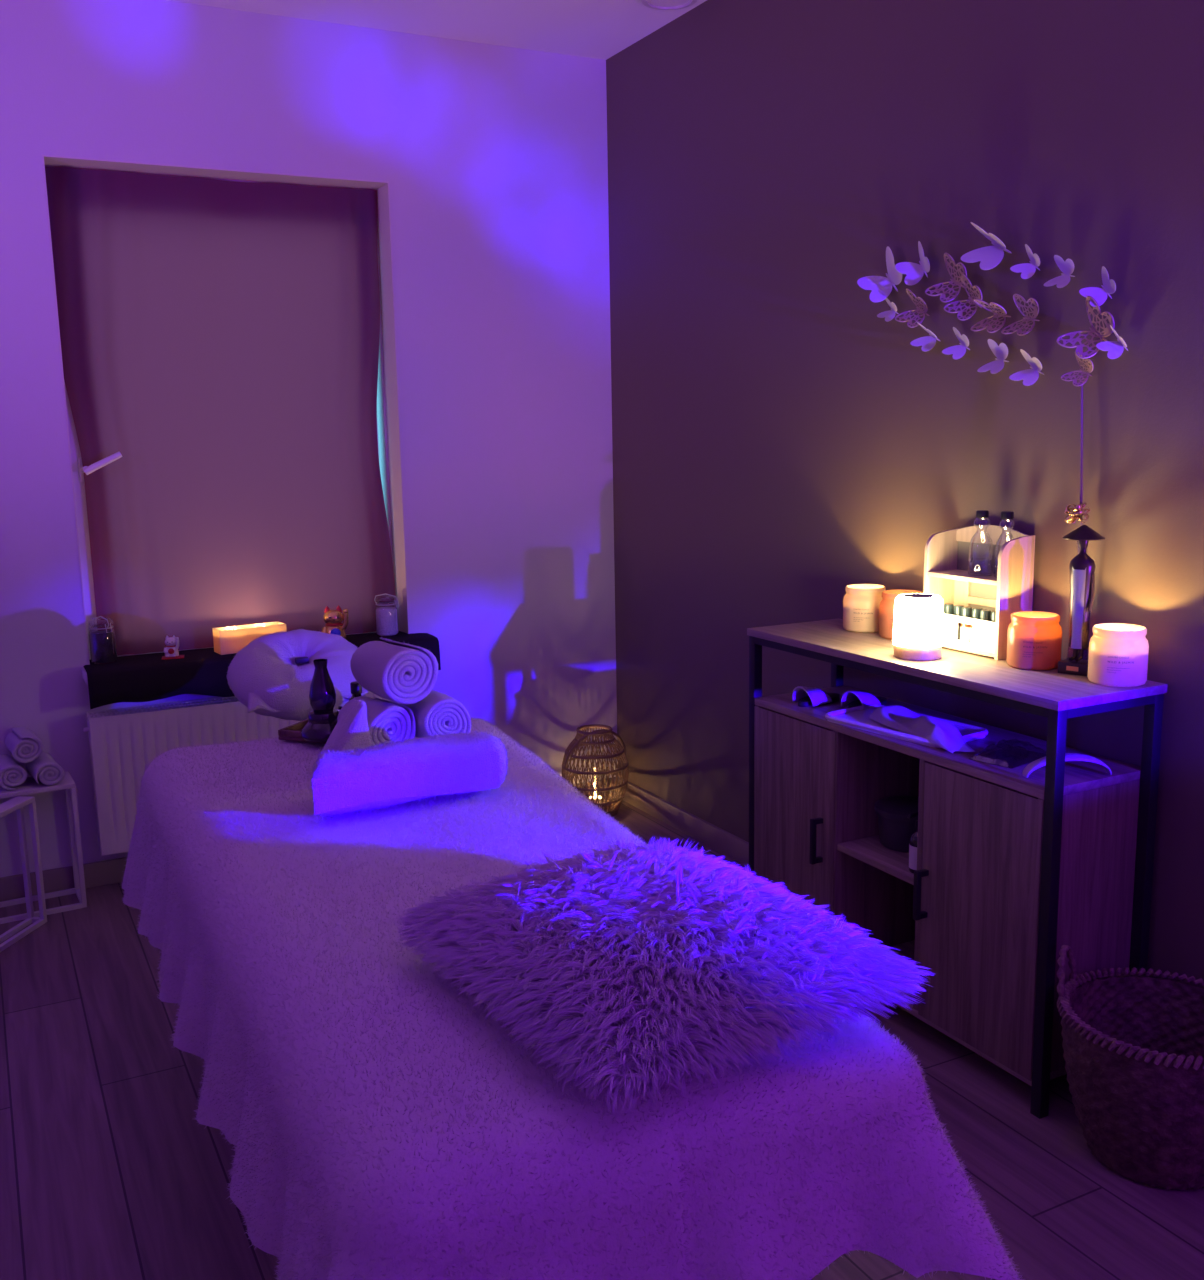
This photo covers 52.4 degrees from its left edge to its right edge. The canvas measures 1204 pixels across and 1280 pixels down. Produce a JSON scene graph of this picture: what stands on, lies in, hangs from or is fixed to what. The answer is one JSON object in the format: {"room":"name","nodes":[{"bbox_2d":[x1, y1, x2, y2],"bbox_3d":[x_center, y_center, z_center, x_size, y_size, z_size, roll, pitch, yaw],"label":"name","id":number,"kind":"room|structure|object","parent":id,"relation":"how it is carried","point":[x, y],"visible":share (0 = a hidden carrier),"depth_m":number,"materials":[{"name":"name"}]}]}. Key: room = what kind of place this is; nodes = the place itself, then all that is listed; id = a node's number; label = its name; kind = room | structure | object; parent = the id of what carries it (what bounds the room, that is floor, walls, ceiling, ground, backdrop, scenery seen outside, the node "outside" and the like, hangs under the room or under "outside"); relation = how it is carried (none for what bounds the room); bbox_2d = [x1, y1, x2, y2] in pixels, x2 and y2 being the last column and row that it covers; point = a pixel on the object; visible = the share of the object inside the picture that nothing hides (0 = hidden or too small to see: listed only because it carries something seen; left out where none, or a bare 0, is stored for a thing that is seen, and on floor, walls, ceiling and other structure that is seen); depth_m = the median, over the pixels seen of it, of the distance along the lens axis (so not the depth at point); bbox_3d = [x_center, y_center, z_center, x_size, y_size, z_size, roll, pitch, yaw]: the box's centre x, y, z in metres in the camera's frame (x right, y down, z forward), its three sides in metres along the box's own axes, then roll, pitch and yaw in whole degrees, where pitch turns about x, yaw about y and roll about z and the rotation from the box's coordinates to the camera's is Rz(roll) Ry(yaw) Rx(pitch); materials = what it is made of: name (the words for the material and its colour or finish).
{"room":"spa","nodes":[
{"label":"spa","id":0,"kind":"room"},
{"bbox_2d":[0,0,617,876],"bbox_3d":[-1.495,-0.549,3.702,3.697,2.556,0.300,-6,11,-27],"label":"wall","id":1,"kind":"structure","parent":0,"point":[493,159],"depth_m":3.91,"materials":[{"name":"grey paint"}]},
{"bbox_2d":[81,667,87,684],"bbox_3d":[-1.095,0.047,3.851,1.006,0.031,0.274,-6,11,-27],"label":"trim","id":2,"kind":"structure","parent":1,"relation":"attached to","point":[84,674],"depth_m":3.53,"materials":[{"name":"white plastic"}]},
{"bbox_2d":[83,631,440,709],"bbox_3d":[-1.048,0.089,3.838,1.061,0.126,0.234,-6,11,-27],"label":"cloth","id":3,"kind":"object","parent":2,"relation":"on","point":[143,677],"visible":0.44,"depth_m":3.62,"materials":[{"name":"black fabric"}]},
{"bbox_2d":[89,616,117,663],"bbox_3d":[-1.480,-0.002,3.629,0.074,0.140,0.074,-2,10,-7],"label":"jar","id":4,"kind":"object","parent":3,"relation":"on","point":[103,649],"visible":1,"depth_m":3.61,"materials":[{"name":"clear glass"}]},
{"bbox_2d":[162,655,183,659],"bbox_3d":[-1.295,0.052,3.697,0.064,0.004,0.046,-4,10,-17],"label":"mat","id":5,"kind":"object","parent":3,"relation":"on","point":[179,656],"visible":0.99,"depth_m":3.68,"materials":[{"name":"red fabric"}]},
{"bbox_2d":[163,635,178,656],"bbox_3d":[-1.298,0.018,3.694,0.047,0.065,0.038,-2,10,-7],"label":"cat figurine","id":6,"kind":"object","parent":5,"relation":"on","point":[172,643],"visible":1,"depth_m":3.69,"materials":[{"name":"white ceramic"}]},
{"bbox_2d":[212,621,286,654],"bbox_3d":[-1.095,-0.009,3.812,0.210,0.078,0.072,-8,12,-34],"label":"candle","id":7,"kind":"object","parent":3,"relation":"on","point":[231,639],"visible":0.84,"depth_m":3.77,"materials":[{"name":"white wax"}]},
{"bbox_2d":[322,605,348,639],"bbox_3d":[-0.854,-0.051,3.917,0.086,0.118,0.069,-4,10,-15],"label":"cat figurine","id":8,"kind":"object","parent":3,"relation":"on","point":[333,618],"visible":0.76,"depth_m":3.90,"materials":[{"name":"brown metal"}]},
{"bbox_2d":[374,594,398,636],"bbox_3d":[-0.708,-0.083,4.021,0.074,0.140,0.074,-7,11,-31],"label":"jar","id":9,"kind":"object","parent":3,"relation":"on","point":[386,621],"visible":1,"depth_m":4.00,"materials":[{"name":"clear glass"}]},
{"bbox_2d":[47,166,392,659],"bbox_3d":[-1.144,-0.685,3.822,0.990,1.451,0.172,-6,11,-27],"label":"window","id":10,"kind":"structure","parent":1,"relation":"in","point":[78,471],"depth_m":3.71,"materials":[{"name":"white plastic"}]},
{"bbox_2d":[45,166,397,655],"bbox_3d":[-1.139,-0.690,3.810,0.977,1.422,0.025,-6,11,-27],"label":"window blind","id":11,"kind":"object","parent":1,"relation":"hanging from","point":[221,338],"visible":0.98,"depth_m":3.79,"materials":[{"name":"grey fabric"}]},
{"bbox_2d":[42,155,409,664],"bbox_3d":[-1.121,-0.678,3.778,0.990,1.451,0.130,-6,11,-27],"label":"trim","id":12,"kind":"structure","parent":1,"relation":"attached to","point":[382,187],"depth_m":3.90,"materials":[{"name":"beige paint"}]},
{"bbox_2d":[83,691,399,855],"bbox_3d":[-1.062,0.376,3.842,1.022,0.415,0.117,-6,11,-27],"label":"radiator","id":13,"kind":"object","parent":1,"relation":"attached to","point":[122,742],"visible":0.34,"depth_m":3.62,"materials":[{"name":"white metal"}]},
{"bbox_2d":[86,696,241,720],"bbox_3d":[-1.053,0.177,3.798,1.008,0.008,0.089,-6,11,-27],"label":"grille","id":14,"kind":"object","parent":13,"relation":"attached to","point":[223,704],"depth_m":3.65,"materials":[{"name":"white metal"}]},
{"bbox_2d":[0,777,615,901],"bbox_3d":[-1.406,0.696,3.771,3.283,0.075,0.014,-6,11,-27],"label":"baseboard","id":15,"kind":"structure","parent":1,"relation":"attached to","point":[106,872],"depth_m":3.67,"materials":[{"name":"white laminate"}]},
{"bbox_2d":[167,0,706,59],"bbox_3d":[-0.318,-1.500,1.194,3.697,0.120,6.110,-6,11,-27],"label":"ceiling","id":16,"kind":"structure","parent":0,"point":[597,29],"depth_m":3.66,"materials":[{"name":"white paint"}]},
{"bbox_2d":[641,0,696,9],"bbox_3d":[0.193,-1.834,3.499,0.166,0.018,0.166,-6,11,-27],"label":"recessed light","id":17,"kind":"object","parent":16,"relation":"in","point":[654,4],"visible":1,"depth_m":3.53,"materials":[{"name":"grey"}]},
{"bbox_2d":[648,0,690,6],"bbox_3d":[0.193,-1.830,3.500,0.124,0.002,0.124,-6,11,-27],"label":"diffuser","id":18,"kind":"object","parent":17,"relation":"attached to","point":[651,3],"depth_m":3.53,"materials":[{"name":"white plastic"}]},
{"bbox_2d":[0,798,1203,1279],"bbox_3d":[-0.269,1.138,1.646,3.697,0.120,6.110,-6,11,-27],"label":"floor","id":19,"kind":"structure","parent":0,"point":[107,1172],"depth_m":2.31,"materials":[{"name":"laminate"}]},
{"bbox_2d":[0,796,46,951],"bbox_3d":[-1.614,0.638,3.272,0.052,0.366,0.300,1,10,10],"label":"table","id":20,"kind":"object","parent":19,"relation":"on","point":[17,803],"visible":1,"depth_m":3.40,"materials":[{"name":"grey"}]},
{"bbox_2d":[0,772,86,923],"bbox_3d":[-1.705,0.601,3.480,0.400,0.372,0.150,-7,11,-30],"label":"table","id":21,"kind":"object","parent":19,"relation":"on","point":[30,786],"visible":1,"depth_m":3.52,"materials":[{"name":"grey"}]},
{"bbox_2d":[0,755,27,789],"bbox_3d":[-1.686,0.376,3.471,0.086,0.079,0.157,-8,12,-35],"label":"hand towel","id":22,"kind":"object","parent":21,"relation":"on","point":[12,775],"visible":1,"depth_m":3.42,"materials":[{"name":"white fabric"}]},
{"bbox_2d":[5,727,42,762],"bbox_3d":[-1.643,0.297,3.482,0.084,0.083,0.158,-7,12,-33],"label":"hand towel","id":23,"kind":"object","parent":22,"relation":"on","point":[24,745],"visible":1,"depth_m":3.43,"materials":[{"name":"white fabric"}]},
{"bbox_2d":[26,752,64,784],"bbox_3d":[-1.597,0.369,3.506,0.086,0.075,0.158,-7,12,-33],"label":"hand towel","id":24,"kind":"object","parent":21,"relation":"on","point":[44,768],"visible":0.96,"depth_m":3.45,"materials":[{"name":"white fabric"}]},
{"bbox_2d":[562,724,628,816],"bbox_3d":[-0.024,0.458,4.314,0.240,0.309,0.236,-6,11,-27],"label":"lantern","id":25,"kind":"object","parent":19,"relation":"on","point":[608,805],"visible":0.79,"depth_m":4.25,"materials":[{"name":"brown wicker"}]},
{"bbox_2d":[747,619,1166,1118],"bbox_3d":[0.726,0.438,2.803,0.321,0.831,1.007,-6,11,-27],"label":"sideboard","id":26,"kind":"object","parent":19,"relation":"on","point":[1013,869],"visible":0.81,"depth_m":2.49,"materials":[{"name":"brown wood"}]},
{"bbox_2d":[792,686,839,706],"bbox_3d":[0.539,0.130,3.051,0.140,0.050,0.071,-9,12,-39],"label":"slipper","id":27,"kind":"object","parent":26,"relation":"on","point":[805,696],"visible":1,"depth_m":3.02,"materials":[{"name":"white fabric"}]},
{"bbox_2d":[843,584,884,632],"bbox_3d":[0.655,-0.080,3.047,0.107,0.109,0.107,-6,11,-27],"label":"jar candle","id":28,"kind":"object","parent":26,"relation":"on","point":[861,602],"visible":0.94,"depth_m":3.00,"materials":[{"name":"beige glass"}]},
{"bbox_2d":[841,690,886,709],"bbox_3d":[0.648,0.138,2.995,0.140,0.050,0.071,-10,13,-43],"label":"slipper","id":29,"kind":"object","parent":26,"relation":"on","point":[850,698],"visible":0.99,"depth_m":2.97,"materials":[{"name":"white fabric"}]},
{"bbox_2d":[837,835,913,884],"bbox_3d":[0.737,0.493,2.821,0.270,0.016,0.275,-6,11,-27],"label":"shelf","id":30,"kind":"object","parent":26,"relation":"attached to","point":[868,849],"depth_m":2.81,"materials":[{"name":"brown wood"}]},
{"bbox_2d":[875,796,918,852],"bbox_3d":[0.715,0.430,2.857,0.156,0.097,0.156,-6,11,-27],"label":"tub","id":31,"kind":"object","parent":26,"relation":"on","point":[895,829],"visible":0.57,"depth_m":2.81,"materials":[{"name":"grey plastic"}]},
{"bbox_2d":[879,589,922,639],"bbox_3d":[0.719,-0.061,2.932,0.107,0.109,0.107,-6,11,-27],"label":"jar candle","id":32,"kind":"object","parent":26,"relation":"on","point":[886,608],"visible":0.34,"depth_m":2.91,"materials":[{"name":"orange glass"}]},
{"bbox_2d":[825,704,987,747],"bbox_3d":[0.685,0.192,2.778,0.182,0.016,0.352,-8,12,-35],"label":"flat tray","id":33,"kind":"object","parent":26,"relation":"on","point":[855,717],"visible":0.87,"depth_m":2.76,"materials":[{"name":"white"}]},
{"bbox_2d":[869,705,974,752],"bbox_3d":[0.709,0.185,2.704,0.119,0.046,0.343,-3,10,-13],"label":"cloth","id":34,"kind":"object","parent":33,"relation":"on","point":[941,733],"visible":1,"depth_m":2.66,"materials":[{"name":"white fabric"}]},
{"bbox_2d":[907,812,917,873],"bbox_3d":[0.691,0.440,2.677,0.054,0.138,0.045,0,10,6],"label":"pump bottle","id":35,"kind":"object","parent":26,"relation":"on","point":[914,836],"visible":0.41,"depth_m":2.67,"materials":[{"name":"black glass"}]},
{"bbox_2d":[893,593,942,660],"bbox_3d":[0.692,-0.030,2.677,0.107,0.135,0.107,-6,11,-27],"label":"table lamp","id":36,"kind":"object","parent":26,"relation":"on","point":[918,617],"visible":1,"depth_m":2.63,"materials":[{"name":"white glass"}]},
{"bbox_2d":[923,525,1034,659],"bbox_3d":[0.836,-0.115,2.731,0.097,0.278,0.234,-6,11,-27],"label":"organizer","id":37,"kind":"object","parent":26,"relation":"on","point":[946,556],"visible":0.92,"depth_m":2.73,"materials":[{"name":"brown wood"}]},
{"bbox_2d":[943,603,953,614],"bbox_3d":[0.790,-0.039,2.793,0.028,0.086,0.028,-6,11,-27],"label":"oil bottle","id":38,"kind":"object","parent":37,"relation":"on","point":[948,608],"visible":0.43,"depth_m":2.78,"materials":[{"name":"brown"}]},
{"bbox_2d":[954,605,963,639],"bbox_3d":[0.807,-0.036,2.770,0.028,0.086,0.028,-11,14,-44],"label":"oil bottle","id":39,"kind":"object","parent":37,"relation":"on","point":[957,608],"visible":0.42,"depth_m":2.76,"materials":[{"name":"brown"}]},
{"bbox_2d":[959,606,971,641],"bbox_3d":[0.816,-0.031,2.743,0.028,0.086,0.028,4,11,28],"label":"oil bottle","id":40,"kind":"object","parent":37,"relation":"on","point":[966,610],"visible":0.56,"depth_m":2.73,"materials":[{"name":"brown"}]},
{"bbox_2d":[970,608,982,641],"bbox_3d":[0.833,-0.028,2.720,0.028,0.086,0.028,1,10,11],"label":"oil bottle","id":41,"kind":"object","parent":37,"relation":"on","point":[975,611],"visible":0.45,"depth_m":2.71,"materials":[{"name":"brown"}]},
{"bbox_2d":[968,510,992,575],"bbox_3d":[0.838,-0.214,2.703,0.042,0.143,0.058,-9,12,-38],"label":"glass bottle","id":42,"kind":"object","parent":37,"relation":"on","point":[979,513],"visible":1,"depth_m":2.70,"materials":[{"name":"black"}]},
{"bbox_2d":[980,609,990,620],"bbox_3d":[0.843,-0.023,2.693,0.028,0.086,0.028,-2,10,-6],"label":"oil bottle","id":43,"kind":"object","parent":37,"relation":"on","point":[985,614],"visible":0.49,"depth_m":2.68,"materials":[{"name":"brown"}]},
{"bbox_2d":[991,611,995,621],"bbox_3d":[0.859,-0.020,2.670,0.028,0.086,0.028,-5,11,-23],"label":"oil bottle","id":44,"kind":"object","parent":37,"relation":"on","point":[993,613],"visible":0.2,"depth_m":2.66,"materials":[{"name":"brown"}]},
{"bbox_2d":[994,511,1014,577],"bbox_3d":[0.876,-0.206,2.653,0.042,0.143,0.058,-4,10,-16],"label":"glass bottle","id":45,"kind":"object","parent":37,"relation":"on","point":[1004,514],"visible":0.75,"depth_m":2.64,"materials":[{"name":"black"}]},
{"bbox_2d":[969,739,1045,768],"bbox_3d":[0.841,0.223,2.516,0.150,0.036,0.100,-9,12,-39],"label":"packet","id":46,"kind":"object","parent":26,"relation":"on","point":[1011,757],"visible":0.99,"depth_m":2.52,"materials":[{"name":"clear plastic"}]},
{"bbox_2d":[1006,611,1061,669],"bbox_3d":[0.901,0.001,2.552,0.107,0.109,0.107,-6,11,-27],"label":"jar candle","id":47,"kind":"object","parent":26,"relation":"on","point":[1034,638],"visible":0.99,"depth_m":2.51,"materials":[{"name":"orange glass"}]},
{"bbox_2d":[1022,753,1111,777],"bbox_3d":[0.902,0.241,2.373,0.172,0.042,0.040,-2,10,-3],"label":"band","id":48,"kind":"object","parent":26,"relation":"on","point":[1041,762],"visible":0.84,"depth_m":2.36,"materials":[{"name":"grey fabric"}]},
{"bbox_2d":[1064,382,1089,659],"bbox_3d":[0.972,-0.230,2.495,0.052,0.580,0.060,-6,11,-27],"label":"stick","id":49,"kind":"object","parent":26,"relation":"on","point":[1078,511],"visible":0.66,"depth_m":2.48,"materials":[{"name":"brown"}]},
{"bbox_2d":[1061,352,1093,385],"bbox_3d":[0.963,-0.548,2.470,0.030,0.071,0.069,-7,11,-31],"label":"butterfly","id":50,"kind":"object","parent":49,"relation":"attached to","point":[1082,371],"visible":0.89,"depth_m":2.47,"materials":[{"name":"gold"}]},
{"bbox_2d":[1058,525,1104,675],"bbox_3d":[0.962,-0.082,2.459,0.080,0.300,0.080,8,13,42],"label":"figurine","id":51,"kind":"object","parent":26,"relation":"on","point":[1082,566],"visible":0.98,"depth_m":2.44,"materials":[{"name":"brown metal"}]},
{"bbox_2d":[1087,623,1148,686],"bbox_3d":[1.003,0.028,2.379,0.107,0.109,0.107,-6,11,-27],"label":"jar candle","id":52,"kind":"object","parent":26,"relation":"on","point":[1118,652],"visible":1,"depth_m":2.34,"materials":[{"name":"white glass"}]},
{"bbox_2d":[1057,945,1203,1190],"bbox_3d":[1.018,0.768,2.229,0.363,0.364,0.363,-2,10,-6],"label":"seagrass basket","id":53,"kind":"object","parent":19,"relation":"on","point":[1133,1046],"visible":1,"depth_m":2.17,"materials":[{"name":"wicker"}]},
{"bbox_3d":[-0.265,0.657,2.129,0.717,0.665,1.833,-6,11,-27],"label":"massage table","id":54,"kind":"object","parent":19,"relation":"on","visible":0},
{"bbox_2d":[226,628,367,720],"bbox_3d":[-0.738,0.083,2.993,0.346,0.199,0.299,-5,10,-21],"label":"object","id":55,"kind":"object","parent":54,"relation":"attached to","point":[272,675],"visible":0.8,"depth_m":2.91,"materials":[{"name":"white fabric"}]},
{"bbox_2d":[121,717,1023,1279],"bbox_3d":[-0.254,0.513,1.988,0.905,0.393,1.968,-5,11,-24],"label":"fleece blanket","id":56,"kind":"object","parent":54,"relation":"on","point":[380,1127],"visible":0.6,"depth_m":1.28,"materials":[{"name":"grey fabric"}]},
{"bbox_2d":[278,711,339,743],"bbox_3d":[-0.580,0.193,2.705,0.180,0.022,0.200,3,10,21],"label":"serving tray","id":57,"kind":"object","parent":56,"relation":"on","point":[292,732],"visible":0.23,"depth_m":2.64,"materials":[{"name":"brown wood"}]},
{"bbox_2d":[279,728,325,743],"bbox_3d":[-0.580,0.200,2.707,0.180,0.008,0.200,3,10,21],"label":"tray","id":58,"kind":"object","parent":57,"relation":"on","point":[291,734],"depth_m":2.64,"materials":[{"name":"brown wood"}]},
{"bbox_2d":[301,659,341,741],"bbox_3d":[-0.595,0.125,2.613,0.103,0.168,0.100,-6,11,-27],"label":"oil lamp","id":59,"kind":"object","parent":57,"relation":"on","point":[322,719],"visible":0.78,"depth_m":2.59,"materials":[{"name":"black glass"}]},
{"bbox_2d":[349,681,361,700],"bbox_3d":[-0.545,0.141,2.727,0.040,0.096,0.040,-6,11,-27],"label":"oil bottle","id":60,"kind":"object","parent":57,"relation":"on","point":[356,688],"visible":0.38,"depth_m":2.71,"materials":[{"name":"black glass"}]},
{"bbox_2d":[312,699,371,770],"bbox_3d":[-0.504,0.192,2.374,0.109,0.141,0.162,4,11,25],"label":"bath towel","id":61,"kind":"object","parent":56,"relation":"on","point":[351,731],"visible":0.5,"depth_m":2.36,"materials":[{"name":"white fabric"}]},
{"bbox_2d":[337,696,415,746],"bbox_3d":[-0.468,0.177,2.538,0.126,0.110,0.160,-8,12,-37],"label":"rolled towel","id":62,"kind":"object","parent":56,"relation":"on","point":[388,721],"visible":0.62,"depth_m":2.49,"materials":[{"name":"white fabric"}]},
{"bbox_2d":[351,638,437,703],"bbox_3d":[-0.430,0.062,2.554,0.140,0.129,0.160,-8,12,-36],"label":"rolled towel","id":63,"kind":"object","parent":62,"relation":"on","point":[403,673],"visible":1,"depth_m":2.50,"materials":[{"name":"white fabric"}]},
{"bbox_2d":[312,731,508,816],"bbox_3d":[-0.353,0.236,2.196,0.377,0.118,0.145,-6,11,-28],"label":"bolster pillow","id":64,"kind":"object","parent":56,"relation":"on","point":[383,775],"visible":1,"depth_m":2.14,"materials":[{"name":"white fabric"}]},
{"bbox_2d":[400,690,471,737],"bbox_3d":[-0.355,0.163,2.584,0.122,0.113,0.164,-7,12,-33],"label":"rolled towel","id":65,"kind":"object","parent":56,"relation":"on","point":[438,712],"visible":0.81,"depth_m":2.52,"materials":[{"name":"white fabric"}]},
{"bbox_2d":[393,836,935,1113],"bbox_3d":[0.052,0.337,1.445,0.460,0.130,0.536,-7,11,-32],"label":"cushion","id":66,"kind":"object","parent":56,"relation":"on","point":[630,963],"visible":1,"depth_m":1.32,"materials":[{"name":"white fur"}]},
{"bbox_2d":[606,0,1203,986],"bbox_3d":[1.396,-0.303,1.948,0.200,2.556,5.510,-6,11,-27],"label":"wall","id":67,"kind":"structure","parent":0,"point":[780,444],"depth_m":2.99,"materials":[{"name":"brown paint"}]},
{"bbox_2d":[617,777,748,867],"bbox_3d":[1.278,0.916,2.196,0.014,0.075,5.310,-6,11,-27],"label":"baseboard","id":68,"kind":"structure","parent":67,"relation":"attached to","point":[720,840],"depth_m":4.06,"materials":[{"name":"brown laminate"}]},
{"bbox_2d":[857,246,901,301],"bbox_3d":[0.677,-0.878,2.948,0.131,0.129,0.048,8,13,43],"label":"butterfly","id":69,"kind":"object","parent":67,"relation":"attached to","point":[881,287],"visible":1,"depth_m":2.95,"materials":[{"name":"white paper"}]},
{"bbox_2d":[877,298,897,321],"bbox_3d":[0.693,-0.798,2.952,0.027,0.060,0.059,-7,11,-31],"label":"butterfly","id":70,"kind":"object","parent":67,"relation":"attached to","point":[889,315],"visible":1,"depth_m":2.95,"materials":[{"name":"white paper"}]},
{"bbox_2d":[895,288,928,327],"bbox_3d":[0.732,-0.777,2.866,0.041,0.092,0.091,-7,11,-31],"label":"butterfly","id":71,"kind":"object","parent":67,"relation":"attached to","point":[925,309],"visible":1,"depth_m":2.87,"materials":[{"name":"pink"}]},
{"bbox_2d":[895,241,929,285],"bbox_3d":[0.732,-0.875,2.849,0.038,0.098,0.100,-9,12,-38],"label":"butterfly","id":72,"kind":"object","parent":67,"relation":"attached to","point":[914,272],"visible":1,"depth_m":2.85,"materials":[{"name":"white paper"}]},
{"bbox_2d":[910,321,939,351],"bbox_3d":[0.751,-0.704,2.841,0.042,0.070,0.074,-7,11,-32],"label":"butterfly","id":73,"kind":"object","parent":67,"relation":"attached to","point":[927,343],"visible":1,"depth_m":2.84,"materials":[{"name":"white paper"}]},
{"bbox_2d":[925,253,966,301],"bbox_3d":[0.781,-0.815,2.756,0.046,0.111,0.106,-7,11,-31],"label":"butterfly","id":74,"kind":"object","parent":67,"relation":"attached to","point":[953,280],"visible":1,"depth_m":2.76,"materials":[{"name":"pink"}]},
{"bbox_2d":[942,327,969,358],"bbox_3d":[0.803,-0.668,2.759,0.032,0.073,0.071,-7,11,-31],"label":"butterfly","id":75,"kind":"object","parent":67,"relation":"attached to","point":[958,351],"visible":1,"depth_m":2.76,"materials":[{"name":"white"}]},
{"bbox_2d":[944,274,982,320],"bbox_3d":[0.809,-0.760,2.717,0.042,0.101,0.099,-7,11,-31],"label":"butterfly","id":76,"kind":"object","parent":67,"relation":"attached to","point":[960,313],"visible":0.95,"depth_m":2.72,"materials":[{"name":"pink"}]},
{"bbox_2d":[961,222,1010,269],"bbox_3d":[0.828,-0.847,2.638,0.064,0.104,0.112,-7,11,-32],"label":"butterfly","id":77,"kind":"object","parent":67,"relation":"attached to","point":[990,257],"visible":1,"depth_m":2.64,"materials":[{"name":"white paper"}]},
{"bbox_2d":[971,299,1010,332],"bbox_3d":[0.842,-0.703,2.653,0.052,0.075,0.086,-7,11,-31],"label":"butterfly","id":78,"kind":"object","parent":67,"relation":"attached to","point":[1001,309],"visible":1,"depth_m":2.65,"materials":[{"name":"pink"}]},
{"bbox_2d":[977,339,1008,373],"bbox_3d":[0.855,-0.617,2.664,0.034,0.076,0.070,-7,11,-31],"label":"butterfly","id":79,"kind":"object","parent":67,"relation":"attached to","point":[1001,351],"visible":1,"depth_m":2.66,"materials":[{"name":"white"}]},
{"bbox_2d":[1001,294,1039,335],"bbox_3d":[0.886,-0.686,2.582,0.040,0.089,0.082,-7,11,-31],"label":"butterfly","id":80,"kind":"object","parent":67,"relation":"attached to","point":[1026,318],"visible":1,"depth_m":2.58,"materials":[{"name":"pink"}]},
{"bbox_2d":[1010,244,1039,278],"bbox_3d":[0.891,-0.791,2.560,0.030,0.072,0.071,-7,11,-31],"label":"butterfly","id":81,"kind":"object","parent":67,"relation":"attached to","point":[1028,270],"visible":1,"depth_m":2.56,"materials":[{"name":"white paper"}]},
{"bbox_2d":[1009,349,1043,385],"bbox_3d":[0.900,-0.575,2.582,0.035,0.077,0.077,-7,11,-31],"label":"butterfly","id":82,"kind":"object","parent":67,"relation":"attached to","point":[1029,377],"visible":1,"depth_m":2.58,"materials":[{"name":"white paper"}]},
{"bbox_2d":[1044,255,1074,287],"bbox_3d":[0.933,-0.748,2.487,0.031,0.068,0.064,-7,11,-31],"label":"butterfly","id":83,"kind":"object","parent":67,"relation":"attached to","point":[1067,267],"visible":1,"depth_m":2.49,"materials":[{"name":"white paper"}]},
{"bbox_2d":[1057,296,1114,358],"bbox_3d":[0.967,-0.620,2.430,0.049,0.122,0.119,-7,11,-31],"label":"butterfly","id":84,"kind":"object","parent":67,"relation":"attached to","point":[1107,331],"visible":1,"depth_m":2.43,"materials":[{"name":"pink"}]},
{"bbox_2d":[1079,266,1115,306],"bbox_3d":[0.980,-0.694,2.408,0.030,0.077,0.077,-10,13,-41],"label":"butterfly","id":85,"kind":"object","parent":67,"relation":"attached to","point":[1109,286],"visible":1,"depth_m":2.41,"materials":[{"name":"white"}]},
{"bbox_2d":[1096,325,1127,358],"bbox_3d":[1.000,-0.580,2.387,0.033,0.065,0.065,-6,11,-24],"label":"butterfly","id":86,"kind":"object","parent":67,"relation":"attached to","point":[1115,349],"visible":1,"depth_m":2.39,"materials":[{"name":"white paper"}]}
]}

